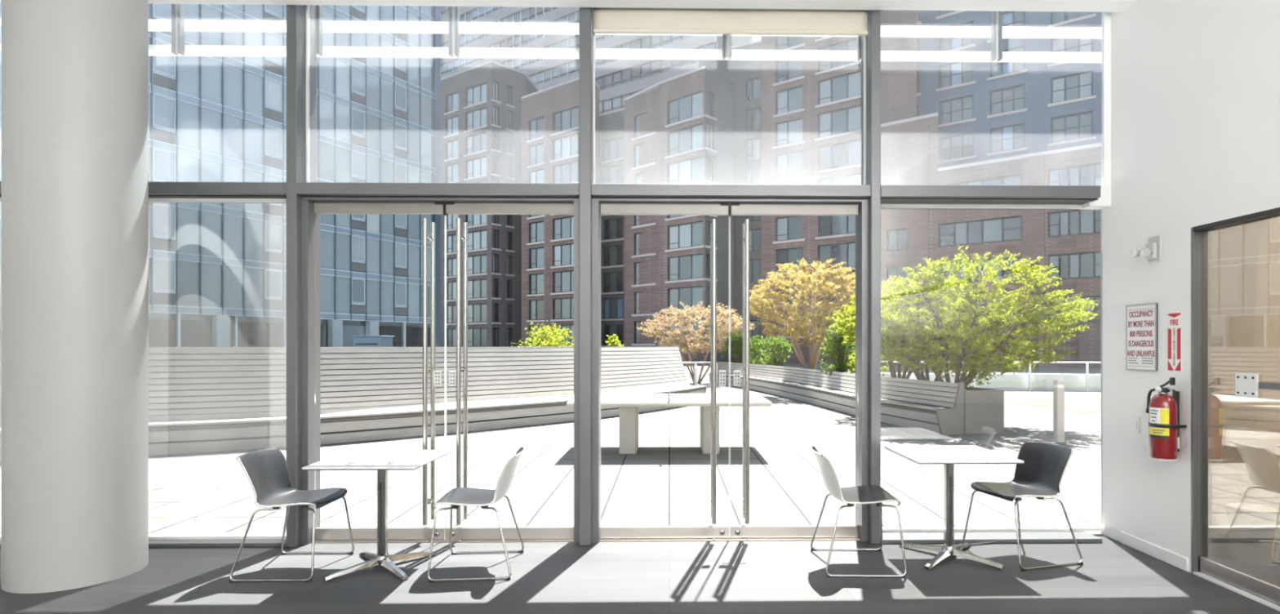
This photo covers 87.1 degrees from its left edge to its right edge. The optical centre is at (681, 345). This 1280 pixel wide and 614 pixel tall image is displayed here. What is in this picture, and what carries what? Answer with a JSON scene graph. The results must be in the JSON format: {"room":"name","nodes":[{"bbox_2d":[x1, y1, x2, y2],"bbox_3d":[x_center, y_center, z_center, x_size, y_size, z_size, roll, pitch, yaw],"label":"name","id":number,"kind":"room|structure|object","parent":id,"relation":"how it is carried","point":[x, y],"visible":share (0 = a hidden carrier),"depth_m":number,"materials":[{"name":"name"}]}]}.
{"room":"lobby","nodes":[
{"label":"lobby","id":0,"kind":"room"},
{"bbox_2d":[0,0,1139,12],"bbox_3d":[-0.386,-2.785,-0.792,15.200,0.500,12.430,0,0,-1],"label":"ceiling","id":1,"kind":"structure","parent":0,"point":[1086,6],"depth_m":4.97,"materials":[{"name":"white paint"}]},
{"bbox_2d":[0,532,1279,613],"bbox_3d":[-0.386,1.560,-0.832,15.200,0.120,12.350,0,0,-1],"label":"floor","id":2,"kind":"structure","parent":0,"point":[777,576],"depth_m":4.28,"materials":[{"name":"grey concrete"}]},
{"bbox_2d":[0,0,148,593],"bbox_3d":[-3.974,-0.517,4.431,0.720,4.035,0.720,0,0,-1],"label":"column","id":3,"kind":"structure","parent":2,"relation":"on","point":[74,73],"depth_m":4.17,"materials":[{"name":"paint"}]},
{"bbox_2d":[0,533,286,548],"bbox_3d":[-4.319,1.472,5.065,2.741,0.055,0.160,0,0,-1],"label":"trim","id":4,"kind":"structure","parent":2,"relation":"on","point":[271,540],"depth_m":5.06,"materials":[{"name":"grey metal"}]},
{"bbox_2d":[229,448,354,582],"bbox_3d":[-2.629,1.109,4.555,0.571,0.785,0.586,0,0,-1],"label":"shell chair","id":5,"kind":"object","parent":2,"relation":"on","point":[267,471],"visible":1,"depth_m":4.57,"materials":[{"name":"grey plastic"}]},
{"bbox_2d":[286,4,316,546],"bbox_3d":[-2.912,-0.718,5.175,0.076,4.435,0.330,0,0,-1],"label":"window mullion","id":6,"kind":"structure","parent":2,"relation":"on","point":[295,14],"depth_m":5.01,"materials":[{"name":"grey metal"}]},
{"bbox_2d":[302,449,451,580],"bbox_3d":[-2.025,1.129,4.555,0.704,0.742,0.704,0,0,-1],"label":"cafe table","id":7,"kind":"object","parent":2,"relation":"on","point":[382,461],"visible":0.92,"depth_m":4.53,"materials":[{"name":"white laminate"}]},
{"bbox_2d":[297,182,579,544],"bbox_3d":[-1.821,0.138,5.165,2.105,2.724,0.267,0,0,-1],"label":"door frame","id":8,"kind":"structure","parent":2,"relation":"on","point":[310,193],"depth_m":5.10,"materials":[{"name":"grey metal"}]},
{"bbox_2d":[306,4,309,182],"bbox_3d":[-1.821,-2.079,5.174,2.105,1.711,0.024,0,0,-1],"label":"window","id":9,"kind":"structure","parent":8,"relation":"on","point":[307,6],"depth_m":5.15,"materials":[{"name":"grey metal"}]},
{"bbox_2d":[314,201,445,542],"bbox_3d":[-2.322,0.193,5.185,0.996,2.615,0.205,0,0,-1],"label":"door","id":10,"kind":"structure","parent":8,"relation":"attached to","point":[436,207],"depth_m":5.17,"materials":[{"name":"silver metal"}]},
{"bbox_2d":[444,201,573,541],"bbox_3d":[-1.321,0.193,5.203,0.996,2.615,0.205,0,0,-1],"label":"door","id":11,"kind":"structure","parent":8,"relation":"attached to","point":[451,207],"depth_m":5.18,"materials":[{"name":"silver metal"}]},
{"bbox_2d":[310,538,573,542],"bbox_3d":[-1.822,1.496,5.214,2.105,0.008,0.170,0,0,-1],"label":"trim","id":12,"kind":"structure","parent":2,"relation":"on","point":[441,540],"depth_m":5.14,"materials":[{"name":"silver metal"}]},
{"bbox_2d":[426,446,524,582],"bbox_3d":[-1.361,1.109,4.578,0.571,0.785,0.586,0,0,-5],"label":"shell chair","id":13,"kind":"object","parent":2,"relation":"on","point":[464,496],"visible":1,"depth_m":4.46,"materials":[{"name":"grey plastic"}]},
{"bbox_2d":[579,7,592,545],"bbox_3d":[-0.725,-0.718,5.213,0.089,4.435,0.330,0,0,-1],"label":"column","id":14,"kind":"structure","parent":2,"relation":"on","point":[585,13],"depth_m":5.05,"materials":[{"name":"grey metal"}]},
{"bbox_2d":[0,4,1102,62],"bbox_3d":[-0.846,-2.685,5.479,9.300,0.720,0.195,0,0,-1],"label":"sunshade","id":15,"kind":"object","parent":14,"relation":"attached to","point":[177,24],"visible":0.7,"depth_m":5.47,"materials":[{"name":"grey metal"}]},
{"bbox_2d":[599,537,861,542],"bbox_3d":[0.378,1.496,5.252,2.117,0.008,0.170,0,0,-1],"label":"trim","id":16,"kind":"structure","parent":2,"relation":"on","point":[605,540],"depth_m":5.19,"materials":[{"name":"silver metal"}]},
{"bbox_2d":[591,183,871,542],"bbox_3d":[0.379,0.138,5.204,2.117,2.724,0.267,0,0,-1],"label":"door frame","id":17,"kind":"structure","parent":2,"relation":"on","point":[689,193],"depth_m":5.13,"materials":[{"name":"grey metal"}]},
{"bbox_2d":[600,202,729,539],"bbox_3d":[-0.125,0.193,5.224,1.002,2.615,0.205,0,0,-1],"label":"door","id":18,"kind":"structure","parent":17,"relation":"attached to","point":[660,209],"depth_m":5.20,"materials":[{"name":"silver metal"}]},
{"bbox_2d":[592,7,866,184],"bbox_3d":[0.379,-2.079,5.212,2.117,1.711,0.024,0,0,-1],"label":"window","id":19,"kind":"structure","parent":17,"relation":"on","point":[593,34],"depth_m":5.18,"materials":[{"name":"grey metal"}]},
{"bbox_2d":[593,7,867,35],"bbox_3d":[0.379,-2.651,5.164,2.093,0.548,0.126,0,0,-1],"label":"roller shade","id":20,"kind":"object","parent":19,"relation":"attached to","point":[606,20],"visible":0.88,"depth_m":5.12,"materials":[{"name":"beige fabric"}]},
{"bbox_2d":[729,203,858,541],"bbox_3d":[0.881,0.193,5.241,1.002,2.615,0.205,0,0,-1],"label":"door","id":21,"kind":"structure","parent":17,"relation":"attached to","point":[735,209],"depth_m":5.22,"materials":[{"name":"silver metal"}]},
{"bbox_2d":[810,445,906,577],"bbox_3d":[1.190,1.109,4.642,0.571,0.785,0.586,0,0,1],"label":"shell chair","id":22,"kind":"object","parent":2,"relation":"on","point":[869,494],"visible":1,"depth_m":4.52,"materials":[{"name":"grey plastic"}]},
{"bbox_2d":[861,9,880,543],"bbox_3d":[1.474,-0.718,5.252,0.074,4.435,0.330,0,0,-1],"label":"trim","id":23,"kind":"structure","parent":2,"relation":"on","point":[873,16],"depth_m":5.09,"materials":[{"name":"grey metal"}]},
{"bbox_2d":[884,445,1024,569],"bbox_3d":[1.902,1.129,4.769,0.704,0.742,0.704,0,0,-1],"label":"cafe table","id":24,"kind":"object","parent":2,"relation":"on","point":[948,456],"visible":0.92,"depth_m":4.74,"materials":[{"name":"white laminate"}]},
{"bbox_2d":[962,440,1083,571],"bbox_3d":[2.450,1.109,4.827,0.571,0.785,0.586,0,0,-16],"label":"shell chair","id":25,"kind":"object","parent":2,"relation":"on","point":[1041,475],"visible":0.97,"depth_m":4.86,"materials":[{"name":"grey plastic"}]},
{"bbox_2d":[1272,506,1279,537],"bbox_3d":[3.999,1.311,4.691,0.328,0.378,0.328,0,0,-1],"label":"waste bin","id":26,"kind":"object","parent":2,"relation":"on","point":[1276,509],"visible":0.05,"depth_m":4.55,"materials":[{"name":"white"}]},
{"bbox_2d":[882,526,1104,543],"bbox_3d":[2.435,1.472,5.238,1.848,0.055,0.270,0,0,-1],"label":"trim","id":27,"kind":"structure","parent":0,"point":[1002,535],"depth_m":5.21,"materials":[{"name":"grey metal"}]},
{"bbox_2d":[1101,0,1279,572],"bbox_3d":[3.507,-0.718,-0.784,0.195,4.435,12.310,0,0,-1],"label":"wall","id":28,"kind":"structure","parent":0,"point":[1191,88],"depth_m":4.66,"materials":[{"name":"white paint"}]},
{"bbox_2d":[880,184,1111,209],"bbox_3d":[2.435,-1.159,5.240,1.848,0.129,0.267,0,0,-1],"label":"trim","id":29,"kind":"structure","parent":28,"relation":"attached to","point":[892,196],"depth_m":5.14,"materials":[{"name":"grey metal"}]},
{"bbox_2d":[935,207,1102,527],"bbox_3d":[2.433,0.175,5.343,1.848,2.550,0.012,0,0,-1],"label":"trim","id":30,"kind":"structure","parent":28,"relation":"in","point":[935,207],"depth_m":5.36,"materials":[{"name":"grey metal"}]},
{"bbox_2d":[1132,416,1139,433],"bbox_3d":[3.358,0.581,4.959,0.012,0.118,0.072,0,0,-1],"label":"switch plate","id":31,"kind":"object","parent":28,"relation":"attached to","point":[1135,420],"visible":1,"depth_m":4.95,"materials":[{"name":"white plastic"}]},
{"bbox_2d":[1125,302,1158,371],"bbox_3d":[3.357,-0.064,4.897,0.016,0.483,0.310,0,0,-1],"label":"sign","id":32,"kind":"object","parent":28,"relation":"attached to","point":[1141,320],"visible":1,"depth_m":4.88,"materials":[{"name":"white"}]},
{"bbox_2d":[1128,357,1153,364],"bbox_3d":[3.353,0.107,4.901,0.001,0.042,0.257,0,0,-1],"label":"print","id":33,"kind":"object","parent":32,"relation":"attached to","point":[1131,360],"depth_m":4.90,"materials":[{"name":"grey paper"}]},
{"bbox_2d":[1130,235,1162,262],"bbox_3d":[3.301,-0.685,4.763,0.132,0.180,0.162,0,0,-1],"label":"emergency light","id":34,"kind":"object","parent":28,"relation":"attached to","point":[1153,251],"visible":1,"depth_m":4.72,"materials":[{"name":"grey plastic"}]},
{"bbox_2d":[1120,531,1188,571],"bbox_3d":[3.359,1.455,4.789,0.015,0.090,0.660,0,0,-1],"label":"baseboard","id":35,"kind":"structure","parent":28,"relation":"attached to","point":[1176,560],"depth_m":4.75,"materials":[{"name":"white paint"}]},
{"bbox_2d":[1146,377,1186,462],"bbox_3d":[3.279,0.491,4.571,0.182,0.564,0.229,0,0,-1],"label":"fire extinguisher","id":36,"kind":"object","parent":28,"relation":"attached to","point":[1162,409],"visible":1,"depth_m":4.50,"materials":[{"name":"red metal"}]},
{"bbox_2d":[1167,311,1182,372],"bbox_3d":[3.368,-0.028,4.585,0.005,0.405,0.132,0,0,-1],"label":"fire extinguisher sign","id":37,"kind":"object","parent":28,"relation":"attached to","point":[1174,320],"visible":1,"depth_m":4.58,"materials":[{"name":"white"}]},
{"bbox_2d":[1191,207,1279,611],"bbox_3d":[3.456,0.357,2.853,0.110,2.285,3.185,0,0,-1],"label":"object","id":38,"kind":"structure","parent":28,"relation":"in","point":[1235,540],"depth_m":4.21,"materials":[{"name":"grey metal"}]},
{"bbox_2d":[1255,216,1279,507],"bbox_3d":[5.383,-0.517,0.759,3.610,4.035,9.530,0,0,-1],"label":"wall","id":39,"kind":"structure","parent":0,"point":[1268,310],"depth_m":5.36,"materials":[{"name":"beige paint"}]},
{"bbox_3d":[-5.635,-0.717,-0.933,0.100,4.435,12.330,0,0,-1],"label":"wall","id":40,"kind":"structure","parent":0,"visible":0},
{"bbox_2d":[0,181,286,203],"bbox_3d":[-4.319,-1.162,5.067,2.741,0.124,0.157,0,0,-1],"label":"trim","id":41,"kind":"structure","parent":40,"relation":"attached to","point":[158,192],"depth_m":5.01,"materials":[{"name":"grey metal"}]},
{"label":"outside","id":42,"kind":"structure","parent":0,"visible":0},
{"bbox_2d":[0,361,1101,535],"bbox_3d":[-1.181,1.606,67.665,120.000,0.188,124.650,0,0,-1],"label":"terrace","id":43,"kind":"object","parent":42,"point":[667,481],"depth_m":7.89,"materials":[{"name":"concrete"}]},
{"bbox_2d":[0,2,439,346],"bbox_3d":[-31.661,-13.785,46.965,14.300,31.770,25.103,0,0,28],"label":"glass tower","id":44,"kind":"structure","parent":43,"relation":"on","point":[217,271],"depth_m":42.70,"materials":[{"name":"blue glass"}]},
{"bbox_2d":[153,18,171,35],"bbox_3d":[-28.848,-17.785,37.521,0.075,0.550,1.147,0,0,28],"label":"vent grille","id":45,"kind":"object","parent":44,"relation":"attached to","point":[165,33],"depth_m":37.51,"materials":[{"name":"grey"}]},
{"bbox_2d":[153,73,176,90],"bbox_3d":[-28.848,-14.755,37.521,0.075,0.550,1.147,0,0,28],"label":"vent grille","id":46,"kind":"object","parent":44,"relation":"attached to","point":[161,81],"depth_m":37.51,"materials":[{"name":"grey"}]},
{"bbox_2d":[153,128,176,143],"bbox_3d":[-28.848,-11.725,37.521,0.075,0.550,1.147,0,0,28],"label":"vent grille","id":47,"kind":"object","parent":44,"relation":"attached to","point":[160,135],"depth_m":37.51,"materials":[{"name":"grey"}]},
{"bbox_2d":[153,238,176,250],"bbox_3d":[-28.848,-5.665,37.521,0.075,0.550,1.147,0,0,28],"label":"vent grille","id":48,"kind":"object","parent":44,"relation":"attached to","point":[159,244],"depth_m":37.51,"materials":[{"name":"grey"}]},
{"bbox_2d":[153,293,176,304],"bbox_3d":[-28.848,-2.635,37.521,0.075,0.550,1.147,0,0,28],"label":"vent grille","id":49,"kind":"object","parent":44,"relation":"attached to","point":[158,298],"depth_m":37.51,"materials":[{"name":"grey metal"}]},
{"bbox_2d":[265,12,283,20],"bbox_3d":[-26.015,-20.815,42.905,0.075,0.550,1.147,0,0,28],"label":"vent grille","id":50,"kind":"object","parent":44,"relation":"attached to","point":[268,15],"depth_m":42.80,"materials":[{"name":"grey"}]},
{"bbox_2d":[265,60,283,75],"bbox_3d":[-26.015,-17.785,42.905,0.075,0.550,1.147,0,0,28],"label":"vent grille","id":51,"kind":"object","parent":44,"relation":"attached to","point":[272,67],"depth_m":42.92,"materials":[{"name":"grey"}]},
{"bbox_2d":[265,108,283,121],"bbox_3d":[-26.015,-14.755,42.905,0.075,0.550,1.147,0,0,28],"label":"vent grille","id":52,"kind":"object","parent":44,"relation":"attached to","point":[271,114],"depth_m":42.92,"materials":[{"name":"grey"}]},
{"bbox_2d":[265,155,283,168],"bbox_3d":[-26.015,-11.725,42.905,0.075,0.550,1.147,0,0,28],"label":"vent grille","id":53,"kind":"object","parent":44,"relation":"attached to","point":[271,162],"depth_m":42.92,"materials":[{"name":"grey"}]},
{"bbox_2d":[265,204,283,215],"bbox_3d":[-26.015,-8.695,42.905,0.075,0.550,1.147,0,0,28],"label":"vent grille","id":54,"kind":"object","parent":44,"relation":"attached to","point":[270,209],"depth_m":42.92,"materials":[{"name":"grey"}]},
{"bbox_2d":[265,252,283,262],"bbox_3d":[-26.015,-5.665,42.905,0.075,0.550,1.147,0,0,28],"label":"vent grille","id":55,"kind":"object","parent":44,"relation":"attached to","point":[270,257],"depth_m":42.92,"materials":[{"name":"grey"}]},
{"bbox_2d":[265,299,283,309],"bbox_3d":[-26.015,-2.635,42.905,0.075,0.550,1.147,0,0,28],"label":"vent grille","id":56,"kind":"object","parent":44,"relation":"attached to","point":[269,304],"depth_m":42.92,"materials":[{"name":"grey metal"}]},
{"bbox_2d":[351,7,365,21],"bbox_3d":[-23.181,-23.845,48.290,0.075,0.550,1.147,0,0,28],"label":"vent grille","id":57,"kind":"object","parent":44,"relation":"attached to","point":[357,14],"depth_m":48.27,"materials":[{"name":"grey"}]},
{"bbox_2d":[351,57,365,63],"bbox_3d":[-23.181,-20.815,48.290,0.075,0.550,1.147,0,0,28],"label":"vent grille","id":58,"kind":"object","parent":44,"relation":"attached to","point":[359,60],"depth_m":48.37,"materials":[{"name":"grey"}]},
{"bbox_2d":[351,92,365,105],"bbox_3d":[-23.181,-17.785,48.290,0.075,0.550,1.147,0,0,28],"label":"vent grille","id":59,"kind":"object","parent":44,"relation":"attached to","point":[358,99],"depth_m":48.29,"materials":[{"name":"grey"}]},
{"bbox_2d":[351,134,365,146],"bbox_3d":[-23.181,-14.755,48.290,0.075,0.550,1.147,0,0,28],"label":"vent grille","id":60,"kind":"object","parent":44,"relation":"attached to","point":[357,140],"depth_m":48.29,"materials":[{"name":"grey"}]},
{"bbox_2d":[351,177,365,182],"bbox_3d":[-23.181,-11.725,48.290,0.075,0.550,1.147,0,0,28],"label":"vent grille","id":61,"kind":"object","parent":44,"relation":"attached to","point":[354,180],"depth_m":48.25,"materials":[{"name":"grey"}]},
{"bbox_2d":[351,220,365,230],"bbox_3d":[-23.181,-8.695,48.290,0.075,0.550,1.147,0,0,28],"label":"vent grille","id":62,"kind":"object","parent":44,"relation":"attached to","point":[356,224],"depth_m":48.29,"materials":[{"name":"grey"}]},
{"bbox_2d":[351,262,365,271],"bbox_3d":[-23.181,-5.665,48.290,0.075,0.550,1.147,0,0,28],"label":"vent grille","id":63,"kind":"object","parent":44,"relation":"attached to","point":[356,267],"depth_m":48.29,"materials":[{"name":"grey"}]},
{"bbox_2d":[351,305,365,313],"bbox_3d":[-23.181,-2.635,48.290,0.075,0.550,1.147,0,0,28],"label":"vent grille","id":64,"kind":"object","parent":44,"relation":"attached to","point":[355,308],"depth_m":48.27,"materials":[{"name":"grey metal"}]},
{"bbox_2d":[395,32,407,41],"bbox_3d":[-21.481,-23.845,51.520,0.075,0.550,1.147,0,0,28],"label":"vent grille","id":65,"kind":"object","parent":44,"relation":"attached to","point":[401,37],"depth_m":51.55,"materials":[{"name":"grey"}]},
{"bbox_2d":[395,68,407,80],"bbox_3d":[-21.481,-20.815,51.520,0.075,0.550,1.147,0,0,28],"label":"vent grille","id":66,"kind":"object","parent":44,"relation":"attached to","point":[400,74],"depth_m":51.51,"materials":[{"name":"grey"}]},
{"bbox_2d":[395,108,407,119],"bbox_3d":[-21.481,-17.785,51.520,0.075,0.550,1.147,0,0,28],"label":"vent grille","id":67,"kind":"object","parent":44,"relation":"attached to","point":[401,114],"depth_m":51.51,"materials":[{"name":"grey"}]},
{"bbox_2d":[395,148,407,159],"bbox_3d":[-21.481,-14.755,51.520,0.075,0.550,1.147,0,0,28],"label":"vent grille","id":68,"kind":"object","parent":44,"relation":"attached to","point":[400,153],"depth_m":51.51,"materials":[{"name":"grey"}]},
{"bbox_2d":[395,227,407,237],"bbox_3d":[-21.481,-8.695,51.520,0.075,0.550,1.147,0,0,28],"label":"vent grille","id":69,"kind":"object","parent":44,"relation":"attached to","point":[399,232],"depth_m":51.51,"materials":[{"name":"grey"}]},
{"bbox_2d":[395,267,407,276],"bbox_3d":[-21.481,-5.665,51.520,0.075,0.550,1.147,0,0,28],"label":"vent grille","id":70,"kind":"object","parent":44,"relation":"attached to","point":[399,272],"depth_m":51.51,"materials":[{"name":"grey metal"}]},
{"bbox_2d":[395,307,407,315],"bbox_3d":[-21.481,-2.635,51.520,0.075,0.550,1.147,0,0,28],"label":"vent grille","id":71,"kind":"object","parent":44,"relation":"attached to","point":[398,311],"depth_m":51.51,"materials":[{"name":"grey metal"}]},
{"bbox_2d":[0,346,706,462],"bbox_3d":[-5.710,0.761,12.080,17.541,1.497,3.321,0,0,-38],"label":"slatted bench","id":72,"kind":"object","parent":43,"relation":"on","point":[202,399],"visible":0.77,"depth_m":11.08,"materials":[{"name":"grey wood"}]},
{"bbox_2d":[351,335,392,346],"bbox_3d":[-8.682,0.612,18.951,0.900,1.800,0.660,0,0,11],"label":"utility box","id":73,"kind":"object","parent":43,"relation":"on","point":[358,340],"visible":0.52,"depth_m":18.68,"materials":[{"name":"blue"}]},
{"bbox_2d":[440,60,539,346],"bbox_3d":[-25.428,-16.225,86.726,13.465,35.650,13.683,0,0,-1],"label":"block","id":74,"kind":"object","parent":43,"relation":"on","point":[481,104],"visible":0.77,"depth_m":82.14,"materials":[{"name":"grey"}]},
{"bbox_2d":[510,320,573,346],"bbox_3d":[-4.057,0.361,20.929,2.689,2.384,2.453,0,0,34],"label":"leafy shrub","id":75,"kind":"object","parent":43,"relation":"on","point":[553,343],"visible":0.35,"depth_m":20.86,"materials":[{"name":"green plant"}]},
{"bbox_2d":[521,76,599,346],"bbox_3d":[-13.839,-13.675,76.590,9.344,30.550,10.927,0,0,-1],"label":"brick block","id":76,"kind":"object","parent":43,"relation":"on","point":[550,116],"visible":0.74,"depth_m":74.92,"materials":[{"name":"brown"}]},
{"bbox_2d":[440,6,752,113],"bbox_3d":[-17.020,-28.450,99.103,51.912,60.100,41.257,0,0,-1],"label":"banded tower","id":77,"kind":"structure","parent":43,"relation":"on","point":[617,80],"depth_m":92.64,"materials":[{"name":"white glass"}]},
{"bbox_2d":[599,107,624,346],"bbox_3d":[-7.999,-12.325,77.240,5.751,27.850,7.564,0,0,-1],"label":"block","id":78,"kind":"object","parent":43,"relation":"on","point":[611,123],"visible":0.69,"depth_m":75.01,"materials":[{"name":"grey"}]},
{"bbox_2d":[604,333,623,346],"bbox_3d":[-2.198,0.548,22.025,0.825,1.915,0.823,0,0,-26],"label":"leafy shrub","id":79,"kind":"object","parent":43,"relation":"on","point":[616,342],"visible":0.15,"depth_m":21.93,"materials":[{"name":"green plant"}]},
{"bbox_2d":[566,384,772,454],"bbox_3d":[-0.169,1.054,9.698,2.740,0.917,1.700,0,0,-1],"label":"table","id":80,"kind":"object","parent":43,"relation":"on","point":[628,404],"visible":0.93,"depth_m":9.33,"materials":[{"name":"concrete"}]},
{"bbox_2d":[624,66,733,361],"bbox_3d":[-1.576,-12.275,67.838,13.293,27.750,4.578,0,0,34],"label":"block","id":81,"kind":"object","parent":43,"relation":"on","point":[679,129],"visible":0.82,"depth_m":65.47,"materials":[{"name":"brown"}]},
{"bbox_2d":[637,301,755,383],"bbox_3d":[0.597,-0.116,26.966,4.780,3.374,3.524,0,0,-1],"label":"tree","id":82,"kind":"object","parent":43,"relation":"on","point":[677,322],"visible":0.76,"depth_m":26.61,"materials":[{"name":"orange plant"}]},
{"bbox_2d":[682,361,717,386],"bbox_3d":[0.543,1.046,24.763,1.761,0.932,0.060,0,0,-25],"label":"glass railing","id":83,"kind":"object","parent":43,"relation":"on","point":[695,362],"visible":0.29,"depth_m":24.75,"materials":[{"name":"silver metal"}]},
{"bbox_2d":[698,39,761,361],"bbox_3d":[5.005,-14.325,69.342,8.091,31.850,2.771,0,0,28],"label":"block","id":84,"kind":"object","parent":43,"relation":"on","point":[746,75],"visible":0.3,"depth_m":67.01,"materials":[{"name":"grey"}]},
{"bbox_2d":[749,334,768,364],"bbox_3d":[2.970,0.524,27.479,1.473,1.966,1.429,0,0,-1],"label":"leafy shrub","id":85,"kind":"object","parent":43,"relation":"on","point":[755,342],"visible":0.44,"depth_m":27.27,"materials":[{"name":"green plant"}]},
{"bbox_2d":[755,334,792,366],"bbox_3d":[3.515,0.533,24.503,1.343,1.948,1.421,0,0,-34],"label":"leafy shrub","id":86,"kind":"object","parent":43,"relation":"on","point":[781,342],"visible":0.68,"depth_m":24.38,"materials":[{"name":"green plant"}]},
{"bbox_2d":[708,361,964,435],"bbox_3d":[3.146,1.065,19.304,0.981,0.890,16.049,0,0,-12],"label":"bench","id":87,"kind":"object","parent":43,"relation":"on","point":[928,406],"visible":0.85,"depth_m":13.67,"materials":[{"name":"grey wood"}]},
{"bbox_2d":[761,9,916,363],"bbox_3d":[13.407,-15.825,59.895,15.654,34.850,2.265,0,0,37],"label":"brick apartment block","id":88,"kind":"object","parent":43,"relation":"on","point":[811,109],"visible":0.55,"depth_m":59.70,"materials":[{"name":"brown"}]},
{"bbox_2d":[964,386,1004,434],"bbox_3d":[3.778,1.135,19.487,1.241,0.750,16.141,0,0,-12],"label":"planter","id":89,"kind":"object","parent":43,"relation":"on","point":[984,408],"visible":0.05,"depth_m":11.56,"materials":[{"name":"grey concrete"}]},
{"bbox_2d":[720,329,756,364],"bbox_3d":[2.284,0.112,26.488,1.431,1.513,1.293,0,0,-1],"label":"leafy shrub","id":90,"kind":"object","parent":89,"relation":"on","point":[737,349],"visible":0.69,"depth_m":26.25,"materials":[{"name":"green plant"}]},
{"bbox_2d":[741,257,855,368],"bbox_3d":[3.997,-0.898,20.538,4.205,3.581,3.363,0,0,-9],"label":"tree","id":91,"kind":"object","parent":89,"relation":"on","point":[764,309],"visible":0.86,"depth_m":20.05,"materials":[{"name":"yellow plant"}]},
{"bbox_2d":[816,322,855,375],"bbox_3d":[4.100,0.094,17.177,1.282,1.492,1.226,0,0,-1],"label":"leafy shrub","id":92,"kind":"object","parent":89,"relation":"on","point":[839,356],"visible":0.69,"depth_m":17.07,"materials":[{"name":"green plant"}]},
{"bbox_2d":[846,336,891,377],"bbox_3d":[4.548,0.185,16.235,1.110,1.284,1.124,0,0,-1],"label":"leafy shrub","id":93,"kind":"object","parent":89,"relation":"on","point":[850,357],"visible":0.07,"depth_m":16.24,"materials":[{"name":"green plant"}]},
{"bbox_2d":[825,280,966,378],"bbox_3d":[4.622,-0.283,14.425,2.907,2.374,2.656,0,0,-12],"label":"tree","id":94,"kind":"object","parent":89,"relation":"on","point":[851,322],"visible":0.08,"depth_m":14.29,"materials":[{"name":"green plant"}]},
{"bbox_2d":[850,271,1010,381],"bbox_3d":[4.825,-0.293,13.115,2.898,2.385,2.581,0,0,-28],"label":"tree","id":95,"kind":"object","parent":89,"relation":"on","point":[946,333],"visible":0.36,"depth_m":12.54,"materials":[{"name":"green plant"}]},
{"bbox_2d":[853,244,1097,389],"bbox_3d":[5.380,-0.454,12.333,4.354,2.726,2.809,0,0,-5],"label":"tree","id":96,"kind":"object","parent":89,"relation":"on","point":[1030,317],"visible":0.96,"depth_m":11.85,"materials":[{"name":"green plant"}]},
{"bbox_2d":[880,360,1101,391],"bbox_3d":[13.544,1.016,22.572,14.429,0.992,0.531,0,0,8],"label":"glass railing","id":97,"kind":"object","parent":43,"relation":"on","point":[1086,382],"visible":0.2,"depth_m":22.77,"materials":[{"name":"silver metal"}]},
{"bbox_2d":[880,112,1102,368],"bbox_3d":[23.961,-8.225,50.790,19.366,19.650,3.635,0,0,37],"label":"brick building","id":98,"kind":"structure","parent":43,"relation":"on","point":[1069,240],"depth_m":49.02,"materials":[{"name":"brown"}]},
{"bbox_2d":[916,10,1102,168],"bbox_3d":[26.109,-15.075,57.931,25.951,33.350,7.005,0,0,36],"label":"apartment tower","id":99,"kind":"structure","parent":43,"relation":"on","point":[985,110],"depth_m":53.81,"materials":[{"name":"grey"}]},
{"bbox_2d":[1004,397,1101,412],"bbox_3d":[15.347,1.506,17.471,12.700,0.012,4.000,0,0,-1],"label":"pavement","id":100,"kind":"structure","parent":43,"relation":"on","point":[1088,404],"depth_m":17.73,"materials":[{"name":"white concrete"}]},
{"bbox_2d":[1053,379,1064,442],"bbox_3d":[5.937,1.022,10.555,0.120,0.980,0.120,0,0,-1],"label":"bollard light","id":101,"kind":"object","parent":43,"relation":"on","point":[1058,389],"visible":1,"depth_m":10.50,"materials":[{"name":"metal"}]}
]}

